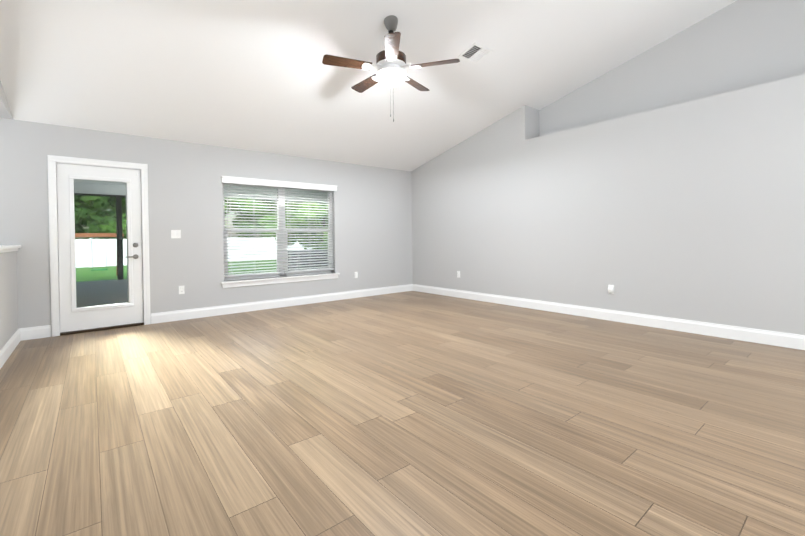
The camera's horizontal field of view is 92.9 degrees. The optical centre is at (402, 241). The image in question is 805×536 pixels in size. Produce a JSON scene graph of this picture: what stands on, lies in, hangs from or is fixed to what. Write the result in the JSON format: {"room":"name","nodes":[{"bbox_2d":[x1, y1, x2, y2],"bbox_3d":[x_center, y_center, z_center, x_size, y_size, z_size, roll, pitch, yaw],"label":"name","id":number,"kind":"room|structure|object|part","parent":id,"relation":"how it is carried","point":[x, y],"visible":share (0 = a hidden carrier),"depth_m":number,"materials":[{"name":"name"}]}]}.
{"room":"empty living room","nodes":[
{"label":"empty living room","id":0,"kind":"room"},
{"bbox_2d":[0,81,18,349],"bbox_3d":[-1.749,-1.139,0.996,0.120,4.501,8.340,-1,1,-39],"label":"wall","id":1,"kind":"structure","parent":0,"point":[9,327],"depth_m":3.83,"materials":[{"name":"grey paint"}]},
{"bbox_2d":[0,245,21,252],"bbox_3d":[-2.911,0.068,2.455,0.200,0.065,4.610,-1,1,-39],"label":"trim","id":2,"kind":"structure","parent":1,"relation":"on","point":[7,248],"depth_m":3.72,"materials":[{"name":"white wood"}]},
{"bbox_2d":[0,328,23,368],"bbox_3d":[-2.852,1.040,2.517,0.016,0.138,4.590,-1,1,-39],"label":"baseboard","id":3,"kind":"structure","parent":1,"relation":"attached to","point":[18,336],"depth_m":3.80,"materials":[{"name":"white wood"}]},
{"bbox_2d":[0,118,412,336],"bbox_3d":[-3.413,-0.222,5.116,10.390,2.620,0.150,-1,1,-39],"label":"wall","id":4,"kind":"structure","parent":0,"point":[372,223],"depth_m":5.40,"materials":[{"name":"grey paint"}]},
{"bbox_2d":[47,155,150,336],"bbox_3d":[-3.768,0.039,4.801,0.969,2.114,0.190,-1,1,-39],"label":"door","id":5,"kind":"structure","parent":4,"relation":"attached to","point":[66,175],"depth_m":4.73,"materials":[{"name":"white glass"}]},
{"bbox_3d":[-3.760,0.016,4.790,0.526,1.566,0.016,-1,1,-39],"label":"glass","id":6,"kind":"part","parent":5,"relation":"part of","materials":[{"name":"clear glass"}]},
{"bbox_3d":[-3.763,1.083,4.822,0.867,0.026,0.164,-1,1,-39],"label":"threshold sill","id":7,"kind":"part","parent":5,"relation":"part of","materials":[{"name":"brown metal"}]},
{"bbox_2d":[171,230,180,237],"bbox_3d":[-3.112,-0.107,5.255,0.116,0.115,0.013,-1,1,-39],"label":"double light switch","id":8,"kind":"object","parent":4,"relation":"attached to","point":[175,233],"visible":1,"depth_m":5.26,"materials":[{"name":"white plastic"}]},
{"bbox_2d":[179,286,184,293],"bbox_3d":[-3.061,0.665,5.300,0.070,0.115,0.009,-1,1,-39],"label":"electrical outlet","id":9,"kind":"object","parent":4,"relation":"attached to","point":[181,290],"visible":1,"depth_m":5.30,"materials":[{"name":"plastic"}]},
{"bbox_2d":[224,184,327,202],"bbox_3d":[-1.076,-1.160,7.694,5.900,0.720,0.900,-1,1,-39],"label":"fascia","id":10,"kind":"object","parent":4,"relation":"attached to","point":[293,194],"depth_m":6.95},
{"bbox_2d":[221,176,339,287],"bbox_3d":[-1.950,-0.160,6.274,1.970,1.650,0.200,-1,1,-39],"label":"window","id":11,"kind":"structure","parent":4,"relation":"attached to","point":[281,272],"depth_m":6.22,"materials":[{"name":"plastic"}]},
{"bbox_2d":[151,284,411,323],"bbox_3d":[-1.574,0.981,6.506,4.543,0.138,0.016,-1,1,-39],"label":"baseboard","id":12,"kind":"structure","parent":4,"relation":"attached to","point":[169,316],"depth_m":6.03,"materials":[{"name":"white wood"}]},
{"bbox_2d":[0,0,736,170],"bbox_3d":[0.681,-2.432,3.070,6.550,2.101,8.490,-1,1,-39],"label":"ceiling","id":13,"kind":"structure","parent":0,"point":[256,75],"depth_m":4.21,"materials":[{"name":"white paint"}]},
{"bbox_2d":[322,15,459,121],"bbox_3d":[-0.137,-1.641,3.750,1.279,1.039,1.224,-1,1,-39],"label":"fan","id":14,"kind":"object","parent":13,"relation":"hanging from","point":[391,65],"visible":1,"depth_m":3.61,"materials":[{"name":"brown wood"}]},
{"bbox_3d":[-0.107,-1.568,3.712,0.280,0.118,0.280,-1,1,-39],"label":"lamp shade","id":15,"kind":"part","parent":14,"relation":"part of","materials":[{"name":"white glass"}]},
{"bbox_2d":[458,42,492,63],"bbox_3d":[0.840,-2.171,4.410,0.310,0.072,0.260,-1,1,-39],"label":"ceiling vent","id":16,"kind":"object","parent":13,"relation":"in","point":[475,53],"visible":1,"depth_m":4.40,"materials":[{"name":"metal"}]},
{"bbox_2d":[0,291,804,535],"bbox_3d":[-0.763,1.140,1.897,10.390,0.100,8.490,-1,1,-39],"label":"floor","id":17,"kind":"structure","parent":0,"point":[411,413],"depth_m":2.22,"materials":[{"name":"brown wood"}]},
{"bbox_2d":[411,0,804,334],"bbox_3d":[3.003,-1.242,4.962,0.600,4.501,8.490,-1,1,-39],"label":"wall","id":18,"kind":"structure","parent":0,"point":[665,178],"depth_m":4.60,"materials":[{"name":"grey paint"}]},
{"bbox_2d":[412,284,804,349],"bbox_3d":[2.792,0.944,4.791,0.016,0.138,8.190,-1,1,-39],"label":"baseboard","id":19,"kind":"structure","parent":18,"relation":"attached to","point":[783,339],"depth_m":4.62,"materials":[{"name":"white wood"}]},
{"bbox_2d":[608,285,613,293],"bbox_3d":[2.667,0.609,4.905,0.056,0.115,0.070,-1,1,-39],"label":"electrical outlet","id":20,"kind":"object","parent":18,"relation":"attached to","point":[610,289],"visible":1,"depth_m":4.90,"materials":[{"name":"plastic"}]},
{"label":"outside","id":21,"kind":"structure","parent":0,"visible":0},
{"bbox_2d":[76,260,276,281],"bbox_3d":[-25.212,1.517,34.958,105.000,0.716,73.660,-1,1,-39],"label":"lawn","id":22,"kind":"structure","parent":21,"point":[102,273],"depth_m":16.54,"materials":[{"name":"green plant"}]},
{"bbox_2d":[75,233,123,275],"bbox_3d":[-11.431,0.526,13.076,3.080,1.650,1.774,-1,1,-39],"label":"swingset","id":23,"kind":"object","parent":22,"relation":"on","point":[94,235],"depth_m":13.52,"materials":[{"name":"brown wood"}]},
{"bbox_2d":[76,279,127,306],"bbox_3d":[-7.606,1.242,6.867,5.250,0.200,7.860,-1,1,-39],"label":"porch","id":24,"kind":"object","parent":22,"relation":"on","point":[104,301],"depth_m":8.40,"materials":[{"name":"grey concrete"}]},
{"bbox_2d":[116,197,123,279],"bbox_3d":[-8.320,-0.107,11.250,0.140,2.420,0.140,-1,1,-39],"label":"post","id":25,"kind":"object","parent":24,"relation":"on","point":[118,213],"depth_m":11.18,"materials":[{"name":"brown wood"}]},
{"bbox_2d":[74,187,125,197],"bbox_3d":[-10.070,-1.389,9.825,5.250,0.220,0.160,-1,1,-39],"label":"beam","id":26,"kind":"structure","parent":25,"relation":"on","point":[99,195],"depth_m":10.94,"materials":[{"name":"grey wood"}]},
{"bbox_2d":[75,238,311,267],"bbox_3d":[-14.511,0.553,21.529,81.605,1.610,0.130,-1,1,-39],"label":"vinyl fence","id":27,"kind":"object","parent":22,"relation":"on","point":[106,250],"depth_m":20.57,"materials":[{"name":"white plastic"}]},
{"bbox_2d":[74,195,327,248],"bbox_3d":[-12.023,-3.542,22.934,37.415,9.854,30.801,-1,1,-39],"label":"trees","id":28,"kind":"object","parent":22,"relation":"on","point":[85,205],"depth_m":24.11,"materials":[{"name":"green plant"}]},
{"bbox_2d":[288,250,327,270],"bbox_3d":[-2.088,0.685,8.368,0.900,1.005,0.900,-1,1,-39],"label":"condenser","id":29,"kind":"object","parent":22,"relation":"on","point":[307,259],"depth_m":8.09,"materials":[{"name":"white paint"}]}
]}

